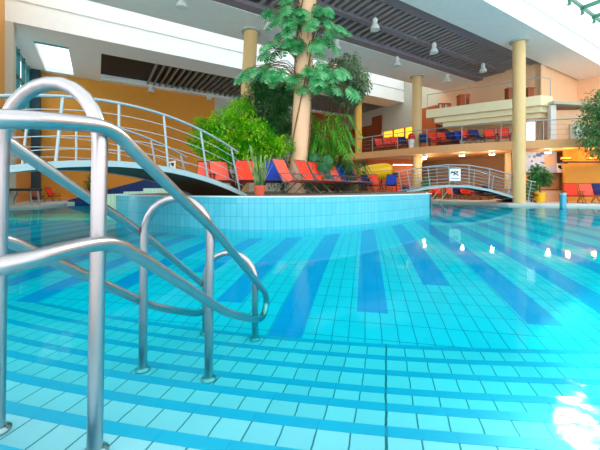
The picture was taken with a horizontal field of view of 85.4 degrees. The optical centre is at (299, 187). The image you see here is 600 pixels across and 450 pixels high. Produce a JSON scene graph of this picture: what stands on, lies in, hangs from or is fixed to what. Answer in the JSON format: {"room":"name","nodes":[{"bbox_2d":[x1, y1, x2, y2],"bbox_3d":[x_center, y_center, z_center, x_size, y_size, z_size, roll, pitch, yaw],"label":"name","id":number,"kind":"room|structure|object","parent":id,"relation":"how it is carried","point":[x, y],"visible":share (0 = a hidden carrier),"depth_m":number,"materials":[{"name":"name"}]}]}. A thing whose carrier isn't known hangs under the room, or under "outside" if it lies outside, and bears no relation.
{"room":"indoor swimming pool","nodes":[
{"label":"indoor swimming pool","id":0,"kind":"room"},
{"bbox_2d":[0,0,30,202],"bbox_3d":[-13.266,-4.225,14.527,0.400,10.150,12.700,0,0,-32],"label":"wall","id":1,"kind":"structure","parent":0,"point":[23,179],"depth_m":16.07,"materials":[{"name":"paint"}]},
{"bbox_2d":[16,46,29,135],"bbox_3d":[-14.762,-5.275,17.071,0.160,4.450,6.800,0,0,-32],"label":"window","id":2,"kind":"structure","parent":1,"relation":"in","point":[19,81],"depth_m":17.78,"materials":[{"name":"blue glass"}]},
{"bbox_2d":[30,68,40,199],"bbox_3d":[-16.188,-3.235,19.882,0.520,7.930,0.480,0,0,-32],"label":"trim","id":3,"kind":"structure","parent":1,"relation":"attached to","point":[35,103],"depth_m":19.70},
{"bbox_2d":[9,214,112,219],"bbox_3d":[-7.200,1.400,10.800,4.400,0.960,1.600,0,0,0],"label":"step","id":4,"kind":"structure","parent":0,"point":[30,216],"depth_m":10.14,"materials":[{"name":"tile"}]},
{"bbox_2d":[0,413,200,449],"bbox_3d":[2.200,1.498,2.652,19.117,1.105,3.814,0,0,0],"label":"step","id":5,"kind":"structure","parent":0,"point":[26,433],"depth_m":1.22,"materials":[{"name":"tile"}]},
{"bbox_2d":[6,400,301,449],"bbox_3d":[2.200,1.497,2.772,18.856,1.106,3.664,0,0,0],"label":"trim","id":6,"kind":"structure","parent":5,"relation":"attached to","point":[194,441],"depth_m":1.25,"materials":[{"name":"tile"}]},
{"bbox_2d":[68,180,161,203],"bbox_3d":[-9.400,0.475,17.350,5.800,2.750,0.300,0,0,0],"label":"wall","id":7,"kind":"structure","parent":0,"point":[136,186],"depth_m":17.20,"materials":[{"name":"blue tile"}]},
{"bbox_2d":[107,188,184,209],"bbox_3d":[-5.850,0.930,12.400,2.900,1.840,1.600,0,0,0],"label":"steps","id":8,"kind":"structure","parent":0,"point":[111,198],"depth_m":11.60,"materials":[{"name":"tile"}]},
{"bbox_2d":[101,54,255,95],"bbox_3d":[2.417,-8.420,28.397,33.800,1.760,4.800,0,0,-32],"label":"ceiling","id":9,"kind":"structure","parent":0,"point":[111,65],"depth_m":21.03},
{"bbox_2d":[16,38,350,117],"bbox_3d":[0.715,-8.250,27.629,37.500,2.100,5.300,0,0,-32],"label":"ceiling","id":10,"kind":"structure","parent":0,"point":[85,64],"depth_m":20.09,"materials":[{"name":"paint"}]},
{"bbox_2d":[25,70,347,199],"bbox_3d":[-5.835,-3.225,26.837,26.050,8.150,0.300,0,0,-32],"label":"wall","id":11,"kind":"structure","parent":0,"point":[182,106],"depth_m":23.06,"materials":[{"name":"paint"}]},
{"bbox_2d":[5,0,403,106],"bbox_3d":[2.610,-8.300,24.597,37.500,2.200,1.850,0,0,-32],"label":"ceiling","id":12,"kind":"structure","parent":0,"point":[86,25],"depth_m":16.91,"materials":[{"name":"white paint"}]},
{"bbox_2d":[147,64,383,115],"bbox_3d":[1.853,-7.410,28.045,26.870,0.220,4.800,0,0,-32],"label":"far ceiling slats","id":13,"kind":"structure","parent":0,"point":[321,102],"depth_m":23.99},
{"bbox_2d":[6,380,535,449],"bbox_3d":[2.200,1.530,2.874,18.776,1.040,3.749,0,0,0],"label":"step","id":14,"kind":"structure","parent":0,"point":[134,414],"depth_m":1.38,"materials":[{"name":"tile"}]},
{"bbox_2d":[6,370,599,449],"bbox_3d":[2.200,1.529,2.994,18.515,1.042,3.598,0,0,0],"label":"trim","id":15,"kind":"structure","parent":14,"relation":"attached to","point":[311,423],"depth_m":1.39,"materials":[{"name":"tile"}]},
{"bbox_2d":[116,194,430,238],"bbox_3d":[0.431,1.065,12.510,11.087,1.770,11.780,0,0,0],"label":"wall","id":16,"kind":"structure","parent":0,"point":[251,218],"depth_m":7.05,"materials":[{"name":"tile"}]},
{"bbox_2d":[115,191,431,197],"bbox_3d":[0.431,0.184,12.499,11.131,0.038,11.803,0,0,0],"label":"trim","id":17,"kind":"structure","parent":16,"relation":"on","point":[426,193],"depth_m":7.06,"materials":[{"name":"tile"}]},
{"bbox_2d":[125,191,425,195],"bbox_3d":[0.348,0.416,13.480,9.282,0.468,13.939,0,0,20],"label":"floor","id":18,"kind":"structure","parent":0,"point":[250,193],"depth_m":10.76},
{"bbox_2d":[0,94,246,195],"bbox_3d":[-3.880,-0.606,6.163,2.154,1.712,5.700,0,0,39],"label":"footbridge","id":19,"kind":"object","parent":18,"relation":"on","point":[190,183],"visible":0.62,"depth_m":6.45,"materials":[{"name":"white metal"}]},
{"bbox_2d":[196,161,215,179],"bbox_3d":[-2.977,-0.353,10.170,0.710,1.058,1.128,0,0,-8],"label":"sun lounger","id":20,"kind":"object","parent":18,"relation":"on","point":[201,171],"visible":0.15,"depth_m":10.52,"materials":[{"name":"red fabric"}]},
{"bbox_2d":[208,160,233,185],"bbox_3d":[-2.386,-0.353,9.973,0.710,1.058,1.128,0,0,-27],"label":"sun lounger","id":21,"kind":"object","parent":18,"relation":"on","point":[213,167],"visible":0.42,"depth_m":10.26,"materials":[{"name":"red fabric"}]},
{"bbox_2d":[183,97,295,189],"bbox_3d":[-2.182,-1.496,11.044,4.162,3.397,1.942,0,0,6],"label":"leafy bush","id":22,"kind":"object","parent":18,"relation":"on","point":[235,137],"visible":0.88,"depth_m":10.74,"materials":[{"name":"green plant"}]},
{"bbox_2d":[232,160,254,187],"bbox_3d":[-1.637,-0.353,9.670,0.710,1.058,1.128,0,0,-10],"label":"sun lounger","id":23,"kind":"object","parent":18,"relation":"on","point":[245,173],"visible":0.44,"depth_m":9.97,"materials":[{"name":"red fabric"}]},
{"bbox_2d":[240,26,260,191],"bbox_3d":[-2.379,-3.510,14.900,1.179,7.415,0.899,0,0,0],"label":"round column","id":24,"kind":"structure","parent":18,"relation":"on","point":[250,33],"depth_m":14.63,"materials":[{"name":"paint"}]},
{"bbox_2d":[245,144,274,195],"bbox_3d":[-0.945,-0.408,7.427,0.617,1.176,0.586,0,0,-43],"label":"potted snake plant","id":25,"kind":"object","parent":18,"relation":"on","point":[259,179],"visible":1,"depth_m":7.37,"materials":[{"name":"green plant"}]},
{"bbox_2d":[235,71,293,185],"bbox_3d":[-1.341,-2.378,13.641,3.305,5.146,1.978,0,0,24],"label":"feathery tree","id":26,"kind":"object","parent":18,"relation":"on","point":[281,109],"visible":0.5,"depth_m":13.32,"materials":[{"name":"green plant"}]},
{"bbox_2d":[263,160,284,193],"bbox_3d":[-0.823,-0.353,9.870,0.710,1.058,1.128,0,0,1],"label":"sun lounger","id":27,"kind":"object","parent":18,"relation":"on","point":[273,176],"visible":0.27,"depth_m":10.13,"materials":[{"name":"blue fabric"}]},
{"bbox_2d":[271,158,314,193],"bbox_3d":[-0.209,-0.353,9.484,1.128,1.058,0.710,0,0,33],"label":"sun lounger","id":28,"kind":"object","parent":18,"relation":"on","point":[286,177],"visible":0.98,"depth_m":9.53,"materials":[{"name":"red fabric"}]},
{"bbox_2d":[288,0,315,192],"bbox_3d":[0.107,-3.585,11.200,1.019,7.563,0.600,0,0,0],"label":"round column","id":29,"kind":"structure","parent":18,"relation":"on","point":[301,136],"depth_m":10.93,"materials":[{"name":"paint"}]},
{"bbox_2d":[233,0,360,148],"bbox_3d":[-0.049,-4.320,10.757,4.182,6.010,1.593,0,0,-2],"label":"tree","id":30,"kind":"object","parent":29,"relation":"attached to","point":[315,74],"visible":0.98,"depth_m":10.53,"materials":[{"name":"green plant"}]},
{"bbox_2d":[262,125,360,192],"bbox_3d":[0.303,-1.288,12.983,4.202,3.004,1.632,0,0,0],"label":"shrub","id":31,"kind":"object","parent":18,"relation":"on","point":[348,173],"visible":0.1,"depth_m":12.74,"materials":[{"name":"green plant"}]},
{"bbox_2d":[293,159,334,193],"bbox_3d":[0.420,-0.353,9.882,1.128,1.058,0.710,0,0,36],"label":"sun lounger","id":32,"kind":"object","parent":18,"relation":"on","point":[301,165],"visible":0.91,"depth_m":9.97,"materials":[{"name":"red fabric"}]},
{"bbox_2d":[304,151,332,191],"bbox_3d":[0.531,-0.552,10.943,1.220,1.434,0.738,0,0,0],"label":"potted plant","id":33,"kind":"object","parent":18,"relation":"on","point":[323,166],"visible":0.61,"depth_m":10.79,"materials":[{"name":"green plant"}]},
{"bbox_2d":[307,161,344,192],"bbox_3d":[0.839,-0.353,10.581,1.128,1.058,0.710,0,0,38],"label":"sun lounger","id":34,"kind":"object","parent":18,"relation":"on","point":[309,163],"visible":0.66,"depth_m":10.68,"materials":[{"name":"red fabric"}]},
{"bbox_2d":[317,171,352,192],"bbox_3d":[1.197,-0.353,11.183,1.128,1.058,0.710,0,0,34],"label":"sun lounger","id":35,"kind":"object","parent":18,"relation":"on","point":[331,177],"visible":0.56,"depth_m":11.31,"materials":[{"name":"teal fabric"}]},
{"bbox_2d":[308,112,363,188],"bbox_3d":[1.070,-1.349,12.209,2.662,2.762,2.736,0,0,-34],"label":"areca palm","id":36,"kind":"object","parent":18,"relation":"on","point":[321,145],"visible":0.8,"depth_m":11.69,"materials":[{"name":"green plant"}]},
{"bbox_2d":[325,166,357,192],"bbox_3d":[1.524,-0.353,11.880,1.128,1.058,0.710,0,0,41],"label":"sun lounger","id":37,"kind":"object","parent":18,"relation":"on","point":[334,172],"visible":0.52,"depth_m":11.98,"materials":[{"name":"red fabric"}]},
{"bbox_2d":[320,51,373,191],"bbox_3d":[1.595,-2.444,12.135,1.685,5.278,2.050,0,0,-40],"label":"fig","id":38,"kind":"object","parent":18,"relation":"on","point":[358,81],"visible":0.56,"depth_m":11.85,"materials":[{"name":"green plant"}]},
{"bbox_2d":[333,165,364,192],"bbox_3d":[1.837,-0.353,12.278,0.710,1.058,1.128,0,0,-44],"label":"sun lounger","id":39,"kind":"object","parent":18,"relation":"on","point":[340,171],"visible":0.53,"depth_m":12.40,"materials":[{"name":"blue fabric"}]},
{"bbox_2d":[337,161,373,189],"bbox_3d":[2.063,-0.492,12.516,1.586,1.149,1.470,0,0,0],"label":"shrub","id":40,"kind":"object","parent":18,"relation":"on","point":[345,167],"visible":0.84,"depth_m":12.42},
{"bbox_2d":[359,163,392,189],"bbox_3d":[3.982,-0.637,18.486,2.453,1.536,0.860,0,0,0],"label":"boat","id":41,"kind":"object","parent":18,"relation":"on","point":[382,169],"visible":0.56,"depth_m":18.16,"materials":[{"name":"plastic"}]},
{"bbox_2d":[368,174,384,191],"bbox_3d":[3.887,-0.273,16.575,0.604,0.899,0.959,0,0,-11],"label":"sun lounger","id":42,"kind":"object","parent":18,"relation":"on","point":[374,176],"visible":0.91,"depth_m":16.82,"materials":[{"name":"red fabric"}]},
{"bbox_2d":[384,174,396,190],"bbox_3d":[4.695,-0.273,16.776,0.604,0.899,0.959,0,0,20],"label":"sun lounger","id":43,"kind":"object","parent":18,"relation":"on","point":[391,179],"visible":0.94,"depth_m":17.03,"materials":[{"name":"blue fabric"}]},
{"bbox_2d":[7,205,599,349],"bbox_3d":[3.138,1.113,15.689,52.001,0.385,28.000,0,0,11],"label":"floor","id":44,"kind":"structure","parent":0,"point":[464,276],"depth_m":4.05,"materials":[{"name":"tile"}]},
{"bbox_2d":[559,193,566,209],"bbox_3d":[11.491,0.573,14.200,0.270,0.735,0.270,0,0,0],"label":"bollard","id":45,"kind":"object","parent":44,"relation":"on","point":[562,198],"visible":1,"depth_m":14.10,"materials":[{"name":"teal paint"}]},
{"bbox_2d":[7,357,599,441],"bbox_3d":[2.200,1.563,3.096,18.434,0.973,3.683,0,0,0],"label":"step","id":46,"kind":"structure","parent":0,"point":[580,432],"depth_m":1.57,"materials":[{"name":"tile"}]},
{"bbox_2d":[7,350,599,424],"bbox_3d":[2.200,1.563,3.216,18.174,0.974,3.533,0,0,0],"label":"trim","id":47,"kind":"structure","parent":46,"relation":"attached to","point":[403,408],"depth_m":1.63,"materials":[{"name":"tile"}]},
{"bbox_2d":[7,323,599,397],"bbox_3d":[2.200,1.620,3.541,17.752,0.860,3.552,0,0,0],"label":"step","id":48,"kind":"structure","parent":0,"point":[469,386],"depth_m":2.04,"materials":[{"name":"tile"}]},
{"bbox_2d":[7,318,599,384],"bbox_3d":[2.200,1.619,3.661,17.491,0.862,3.402,0,0,0],"label":"trim","id":49,"kind":"structure","parent":48,"relation":"attached to","point":[11,321],"depth_m":2.14,"materials":[{"name":"tile"}]},
{"bbox_2d":[7,308,599,378],"bbox_3d":[2.200,1.637,3.763,17.411,0.825,3.487,0,0,0],"label":"step","id":50,"kind":"structure","parent":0,"point":[467,369],"depth_m":2.31,"materials":[{"name":"tile"}]},
{"bbox_2d":[7,304,599,367],"bbox_3d":[2.200,1.637,3.883,17.150,0.826,3.336,0,0,0],"label":"trim","id":51,"kind":"structure","parent":50,"relation":"attached to","point":[279,349],"depth_m":2.39,"materials":[{"name":"tile"}]},
{"bbox_2d":[7,340,599,415],"bbox_3d":[2.200,1.600,3.319,18.093,0.900,3.618,0,0,0],"label":"step","id":52,"kind":"structure","parent":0,"point":[567,409],"depth_m":1.81,"materials":[{"name":"tile"}]},
{"bbox_2d":[7,334,599,404],"bbox_3d":[2.200,1.599,3.439,17.832,0.902,3.467,0,0,0],"label":"trim","id":53,"kind":"structure","parent":52,"relation":"attached to","point":[307,383],"depth_m":1.88,"materials":[{"name":"tile"}]},
{"bbox_2d":[7,301,599,362],"bbox_3d":[2.200,1.655,3.986,17.070,0.790,3.421,0,0,0],"label":"step","id":54,"kind":"structure","parent":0,"point":[489,356],"depth_m":2.57,"materials":[{"name":"tile"}]},
{"bbox_2d":[0,76,268,449],"bbox_3d":[-0.825,0.423,1.727,0.693,1.673,2.415,0,0,16],"label":"pool handrail","id":55,"kind":"object","parent":54,"relation":"on","point":[28,255],"visible":1,"depth_m":1.24,"materials":[{"name":"metal"}]},
{"bbox_2d":[32,302,599,353],"bbox_3d":[2.200,1.654,4.105,16.809,0.792,3.271,0,0,0],"label":"trim","id":56,"kind":"structure","parent":54,"relation":"attached to","point":[547,351],"depth_m":2.61,"materials":[{"name":"tile"}]},
{"bbox_2d":[9,197,599,210],"bbox_3d":[-1.004,1.385,25.999,57.993,1.310,31.990,0,0,0],"label":"deck","id":57,"kind":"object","parent":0,"point":[25,205],"visible":0.2,"depth_m":15.90,"materials":[{"name":"stone"}]},
{"bbox_2d":[5,20,15,204],"bbox_3d":[-12.708,-3.235,14.257,0.300,7.930,0.550,0,0,-32],"label":"pillar","id":58,"kind":"structure","parent":57,"relation":"on","point":[10,28],"depth_m":14.07,"materials":[{"name":"paint"}]},
{"bbox_2d":[9,188,41,204],"bbox_3d":[-11.957,0.379,14.000,1.272,0.728,0.600,0,0,0],"label":"table","id":59,"kind":"object","parent":57,"relation":"on","point":[10,189],"visible":0.83,"depth_m":13.78,"materials":[{"name":"paint"}]},
{"bbox_2d":[44,188,61,200],"bbox_3d":[-14.115,0.357,18.596,0.790,0.740,0.497,0,0,10],"label":"sun lounger","id":60,"kind":"object","parent":57,"relation":"on","point":[49,191],"visible":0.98,"depth_m":18.66,"materials":[{"name":"red fabric"}]},
{"bbox_2d":[355,100,361,190],"bbox_3d":[4.716,-3.235,26.200,0.540,7.930,0.540,0,0,0],"label":"round column","id":61,"kind":"structure","parent":57,"relation":"on","point":[358,111],"depth_m":25.96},
{"bbox_2d":[410,74,423,187],"bbox_3d":[7.524,-3.235,20.900,0.870,7.930,0.870,0,0,0],"label":"round column","id":62,"kind":"structure","parent":57,"relation":"on","point":[416,78],"depth_m":20.63,"materials":[{"name":"paint"}]},
{"bbox_2d":[395,164,535,202],"bbox_3d":[8.314,-0.152,16.689,6.503,2.029,1.622,0,0,0],"label":"footbridge","id":63,"kind":"object","parent":57,"relation":"on","point":[504,197],"visible":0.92,"depth_m":15.99,"materials":[{"name":"grey metal"}]},
{"bbox_2d":[449,169,460,180],"bbox_3d":[7.597,-0.643,15.916,0.540,0.600,0.064,0,0,0],"label":"warning sign","id":64,"kind":"object","parent":63,"relation":"attached to","point":[454,174],"visible":1,"depth_m":15.92,"materials":[{"name":"white plastic"}]},
{"bbox_2d":[505,153,510,188],"bbox_3d":[12.096,-0.650,18.900,0.340,2.760,0.340,0,0,0],"label":"round column","id":65,"kind":"structure","parent":57,"relation":"on","point":[507,155],"depth_m":18.77,"materials":[{"name":"paint"}]},
{"bbox_2d":[509,37,528,202],"bbox_3d":[10.714,-3.235,15.900,0.798,7.930,0.798,0,0,0],"label":"round column","id":66,"kind":"structure","parent":57,"relation":"on","point":[518,45],"depth_m":15.68,"materials":[{"name":"paint"}]},
{"bbox_2d":[492,173,562,200],"bbox_3d":[12.828,-0.095,18.235,3.780,1.650,0.630,0,0,0],"label":"wall","id":67,"kind":"structure","parent":57,"relation":"on","point":[552,193],"depth_m":17.95,"materials":[{"name":"tile"}]},
{"bbox_2d":[526,152,556,172],"bbox_3d":[13.570,-1.464,18.295,1.620,1.220,0.060,0,0,6],"label":"board","id":68,"kind":"object","parent":67,"relation":"attached to","point":[548,160],"visible":0.69,"depth_m":18.27,"materials":[{"name":"paper"}]},
{"bbox_2d":[544,156,554,165],"bbox_3d":[13.985,-1.514,18.226,0.550,0.500,0.010,0,0,6],"label":"print","id":69,"kind":"object","parent":68,"relation":"attached to","point":[548,160],"depth_m":18.22},
{"bbox_2d":[526,164,556,201],"bbox_3d":[12.249,-0.252,16.604,1.506,1.964,1.029,0,0,0],"label":"potted shrub","id":70,"kind":"object","parent":57,"relation":"on","point":[541,178],"visible":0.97,"depth_m":16.44,"materials":[{"name":"green plant"}]},
{"bbox_2d":[563,183,582,202],"bbox_3d":[13.319,0.239,15.875,0.653,0.973,1.038,0,0,26],"label":"sun lounger","id":71,"kind":"object","parent":57,"relation":"on","point":[571,189],"visible":0.81,"depth_m":16.11,"materials":[{"name":"red fabric"}]},
{"bbox_2d":[571,89,599,160],"bbox_3d":[14.601,-2.076,15.303,3.488,5.582,2.260,0,0,0],"label":"fig","id":72,"kind":"object","parent":57,"relation":"on","point":[594,132],"visible":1,"depth_m":15.15,"materials":[{"name":"green plant"}]},
{"bbox_2d":[577,183,599,202],"bbox_3d":[14.041,0.239,15.774,0.653,0.973,1.038,0,0,20],"label":"sun lounger","id":73,"kind":"object","parent":57,"relation":"on","point":[587,189],"visible":0.89,"depth_m":16.02,"materials":[{"name":"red fabric"}]},
{"bbox_2d":[591,183,599,202],"bbox_3d":[14.603,0.239,15.674,0.653,0.973,1.038,0,0,21],"label":"sun lounger","id":74,"kind":"object","parent":57,"relation":"on","point":[596,187],"visible":0.65,"depth_m":16.02,"materials":[{"name":"blue fabric"}]},
{"bbox_2d":[9,202,599,208],"bbox_3d":[-2.000,1.450,13.200,64.000,1.200,34.000,0,0,0],"label":"pool edge","id":75,"kind":"object","parent":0,"point":[432,203],"depth_m":15.79,"materials":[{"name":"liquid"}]},
{"bbox_2d":[88,0,538,90],"bbox_3d":[-5.239,-8.300,10.552,52.301,2.200,6.350,0,0,-32],"label":"ceiling","id":76,"kind":"structure","parent":0,"point":[207,15],"depth_m":15.20,"materials":[{"name":"paint"}]},
{"bbox_2d":[176,0,187,10],"bbox_3d":[-4.314,-6.980,11.881,0.400,0.800,0.394,0,0,0],"label":"lamp","id":77,"kind":"object","parent":76,"relation":"hanging from","point":[181,5],"visible":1,"depth_m":11.78,"materials":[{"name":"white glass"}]},
{"bbox_2d":[347,125,371,140],"bbox_3d":[5.818,-5.350,31.880,0.100,1.100,3.500,0,0,-32],"label":"wall","id":78,"kind":"structure","parent":0,"point":[367,130],"depth_m":31.08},
{"bbox_2d":[372,115,381,135],"bbox_3d":[7.064,-5.700,29.887,0.100,1.800,1.200,0,0,-32],"label":"door","id":79,"kind":"structure","parent":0,"point":[377,120],"depth_m":29.75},
{"bbox_2d":[258,0,498,77],"bbox_3d":[5.631,-7.450,16.963,16.530,0.180,1.100,0,0,-32],"label":"ceiling coarse slats","id":80,"kind":"structure","parent":0,"point":[393,41],"depth_m":16.79,"materials":[{"name":"metal"}]},
{"bbox_2d":[367,160,411,190],"bbox_3d":[6.650,-0.650,23.950,3.300,2.760,0.300,0,0,0],"label":"wall","id":81,"kind":"structure","parent":0,"point":[396,168],"depth_m":23.80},
{"bbox_2d":[316,0,511,70],"bbox_3d":[0.610,-7.460,11.997,29.750,0.160,1.400,0,0,-32],"label":"ceiling fine slats","id":82,"kind":"structure","parent":0,"point":[387,15],"depth_m":15.21,"materials":[{"name":"metal"}]},
{"bbox_2d":[370,17,379,31],"bbox_3d":[3.171,-7.080,13.741,0.400,0.800,0.394,0,0,0],"label":"lamp","id":83,"kind":"object","parent":82,"relation":"hanging from","point":[375,27],"visible":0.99,"depth_m":13.65,"materials":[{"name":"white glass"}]},
{"bbox_2d":[348,155,511,198],"bbox_3d":[9.598,-0.750,26.247,0.300,3.200,17.060,0,0,-32],"label":"wall","id":84,"kind":"structure","parent":0,"point":[496,163],"depth_m":22.41,"materials":[{"name":"paint"}]},
{"bbox_2d":[422,105,439,146],"bbox_3d":[9.900,-4.275,25.292,0.600,3.850,2.000,0,0,-32],"label":"wall","id":85,"kind":"structure","parent":0,"point":[426,123],"depth_m":24.85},
{"bbox_2d":[288,138,593,166],"bbox_3d":[11.146,-2.245,22.130,27.006,0.430,9.168,0,0,41],"label":"floor","id":86,"kind":"structure","parent":0,"point":[471,150],"depth_m":18.72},
{"bbox_2d":[408,133,414,147],"bbox_3d":[7.067,-2.960,20.600,0.440,1.000,0.433,0,0,0],"label":"waste bin","id":87,"kind":"object","parent":86,"relation":"on","point":[410,141],"visible":0.82,"depth_m":20.45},
{"bbox_2d":[419,133,430,146],"bbox_3d":[7.686,-2.951,19.973,0.653,0.973,1.038,0,0,14],"label":"sun lounger","id":88,"kind":"object","parent":86,"relation":"on","point":[423,135],"visible":0.8,"depth_m":20.25,"materials":[{"name":"blue fabric"}]},
{"bbox_2d":[427,133,440,145],"bbox_3d":[8.160,-2.951,19.773,0.653,0.973,1.038,0,0,8],"label":"sun lounger","id":89,"kind":"object","parent":86,"relation":"on","point":[430,135],"visible":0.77,"depth_m":20.02,"materials":[{"name":"red fabric"}]},
{"bbox_2d":[436,132,451,145],"bbox_3d":[8.685,-2.951,19.572,0.653,0.973,1.038,0,0,-1],"label":"sun lounger","id":90,"kind":"object","parent":86,"relation":"on","point":[439,135],"visible":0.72,"depth_m":19.86,"materials":[{"name":"red fabric"}]},
{"bbox_2d":[445,132,458,144],"bbox_3d":[9.178,-2.951,19.473,0.653,0.973,1.038,0,0,4],"label":"sun lounger","id":91,"kind":"object","parent":86,"relation":"on","point":[448,134],"visible":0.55,"depth_m":19.79,"materials":[{"name":"blue fabric"}]},
{"bbox_2d":[453,130,469,143],"bbox_3d":[9.447,-2.951,18.922,0.653,0.973,1.038,0,0,-2],"label":"sun lounger","id":92,"kind":"object","parent":86,"relation":"on","point":[456,132],"visible":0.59,"depth_m":19.17,"materials":[{"name":"blue fabric"}]},
{"bbox_2d":[460,130,477,143],"bbox_3d":[9.752,-2.951,18.723,0.653,0.973,1.038,0,0,-4],"label":"sun lounger","id":93,"kind":"object","parent":86,"relation":"on","point":[465,133],"visible":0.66,"depth_m":18.93,"materials":[{"name":"red fabric"}]},
{"bbox_2d":[351,118,590,150],"bbox_3d":[10.359,-2.984,18.609,16.455,1.048,1.943,0,0,29],"label":"balcony railing","id":94,"kind":"object","parent":86,"relation":"on","point":[461,130],"visible":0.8,"depth_m":18.12,"materials":[{"name":"paint"}]},
{"bbox_2d":[468,129,485,142],"bbox_3d":[10.130,-2.951,18.572,0.653,0.973,1.038,0,0,1],"label":"sun lounger","id":95,"kind":"object","parent":86,"relation":"on","point":[471,131],"visible":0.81,"depth_m":18.84,"materials":[{"name":"blue fabric"}]},
{"bbox_2d":[483,128,497,142],"bbox_3d":[10.746,-2.951,18.375,0.653,0.973,1.038,0,0,23],"label":"sun lounger","id":96,"kind":"object","parent":86,"relation":"on","point":[490,134],"visible":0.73,"depth_m":18.62,"materials":[{"name":"red fabric"}]},
{"bbox_2d":[497,128,510,141],"bbox_3d":[11.412,-2.951,18.175,0.653,0.973,1.038,0,0,25],"label":"sun lounger","id":97,"kind":"object","parent":86,"relation":"on","point":[505,135],"visible":0.8,"depth_m":18.41,"materials":[{"name":"red fabric"}]},
{"bbox_2d":[548,105,555,139],"bbox_3d":[13.700,-3.480,17.675,0.255,2.040,0.312,0,0,9],"label":"pillar","id":98,"kind":"structure","parent":86,"relation":"on","point":[551,108],"depth_m":17.54,"materials":[{"name":"white paint"}]},
{"bbox_2d":[348,63,539,153],"bbox_3d":[9.598,-5.775,26.247,0.300,6.850,17.060,0,0,-32],"label":"wall","id":99,"kind":"structure","parent":0,"point":[493,92],"depth_m":24.07,"materials":[{"name":"paint"}]},
{"bbox_2d":[382,127,411,141],"bbox_3d":[8.503,-4.600,27.838,0.130,0.900,3.800,0,0,-32],"label":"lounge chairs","id":100,"kind":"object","parent":99,"relation":"in","point":[406,134],"depth_m":27.95,"materials":[{"name":"yellow"}]},
{"bbox_2d":[434,106,547,131],"bbox_3d":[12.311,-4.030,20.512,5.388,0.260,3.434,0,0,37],"label":"trim","id":101,"kind":"structure","parent":99,"relation":"attached to","point":[535,116],"depth_m":19.73,"materials":[{"name":"beige paint"}]},
{"bbox_2d":[526,121,538,140],"bbox_3d":[13.793,-3.575,19.328,0.180,2.450,0.760,0,0,-32],"label":"window","id":102,"kind":"structure","parent":99,"relation":"in","point":[530,127],"depth_m":19.40,"materials":[{"name":"white"}]},
{"bbox_2d":[426,95,552,119],"bbox_3d":[11.615,-4.735,19.864,4.132,0.530,6.057,0,0,-41],"label":"floor","id":103,"kind":"structure","parent":0,"point":[540,100],"depth_m":19.01,"materials":[{"name":"beige paint"}]},
{"bbox_2d":[456,94,469,105],"bbox_3d":[10.833,-5.580,21.600,0.680,1.160,0.560,0,0,0],"label":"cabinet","id":104,"kind":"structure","parent":103,"relation":"on","point":[461,97],"depth_m":21.35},
{"bbox_2d":[427,77,550,109],"bbox_3d":[10.817,-5.501,19.098,6.376,1.002,0.566,0,0,29],"label":"railing","id":105,"kind":"object","parent":103,"relation":"on","point":[538,77],"visible":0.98,"depth_m":19.23,"materials":[{"name":"metal"}]},
{"bbox_2d":[504,87,511,99],"bbox_3d":[11.946,-5.320,18.400,0.550,0.640,0.400,0,0,0],"label":"base cabinet","id":106,"kind":"object","parent":103,"relation":"on","point":[508,91],"visible":0.57,"depth_m":18.23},
{"bbox_2d":[548,101,597,109],"bbox_3d":[15.650,-4.450,17.950,4.300,0.400,1.500,0,0,0],"label":"trim","id":107,"kind":"structure","parent":103,"relation":"attached to","point":[560,105],"depth_m":17.50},
{"bbox_2d":[400,0,599,79],"bbox_3d":[-3.103,-8.300,7.135,52.301,2.200,1.710,0,0,-32],"label":"beam","id":108,"kind":"structure","parent":0,"point":[562,39],"depth_m":15.45,"materials":[{"name":"white paint"}]},
{"bbox_2d":[534,192,545,201],"bbox_3d":[12.258,0.480,16.600,0.520,0.500,0.520,0,0,0],"label":"pot","id":109,"kind":"object","parent":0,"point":[542,195],"depth_m":16.44,"materials":[{"name":"yellow plastic"}]},
{"bbox_2d":[540,119,547,139],"bbox_3d":[14.641,-3.425,19.292,1.520,2.150,0.080,0,0,-32],"label":"wall","id":110,"kind":"structure","parent":0,"point":[541,122],"depth_m":19.05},
{"bbox_2d":[535,63,576,188],"bbox_3d":[16.255,-4.175,20.502,5.500,10.050,0.260,0,0,-32],"label":"wall","id":111,"kind":"structure","parent":0,"point":[563,86],"depth_m":20.34,"materials":[{"name":"paint"}]},
{"bbox_2d":[540,64,545,95],"bbox_3d":[14.213,-5.900,19.024,0.530,2.600,0.080,0,0,-32],"label":"trim","id":112,"kind":"structure","parent":111,"relation":"attached to","point":[542,67],"depth_m":18.91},
{"bbox_2d":[556,110,599,138],"bbox_3d":[15.700,-3.355,17.850,3.812,1.790,0.400,0,0,2],"label":"wall","id":113,"kind":"structure","parent":0,"point":[560,114],"depth_m":17.73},
{"bbox_2d":[569,124,596,138],"bbox_3d":[15.400,-3.000,17.645,1.500,0.900,0.090,0,0,0],"label":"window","id":114,"kind":"structure","parent":113,"relation":"attached to","point":[571,135],"depth_m":17.63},
{"bbox_2d":[563,150,599,201],"bbox_3d":[17.110,-0.650,17.353,5.814,2.760,0.306,0,0,4],"label":"wall niche","id":115,"kind":"object","parent":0,"point":[588,173],"visible":0.6,"depth_m":17.35,"materials":[{"name":"paint"}]},
{"bbox_2d":[561,161,599,163],"bbox_3d":[15.065,-1.335,17.000,2.600,0.110,0.250,0,0,0],"label":"wall ledge","id":116,"kind":"object","parent":115,"relation":"attached to","point":[563,162],"visible":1,"depth_m":16.95,"materials":[{"name":"metal"}]},
{"bbox_2d":[567,0,599,23],"bbox_3d":[5.966,-9.537,4.814,39.220,0.475,11.841,0,0,-32],"label":"roof","id":117,"kind":"structure","parent":0,"point":[583,8],"depth_m":17.30,"materials":[{"name":"green metal"}]},
{"bbox_2d":[577,76,599,102],"bbox_3d":[21.979,-4.175,16.626,0.300,10.050,12.900,0,0,-32],"label":"wall","id":118,"kind":"structure","parent":0,"point":[587,85],"depth_m":21.33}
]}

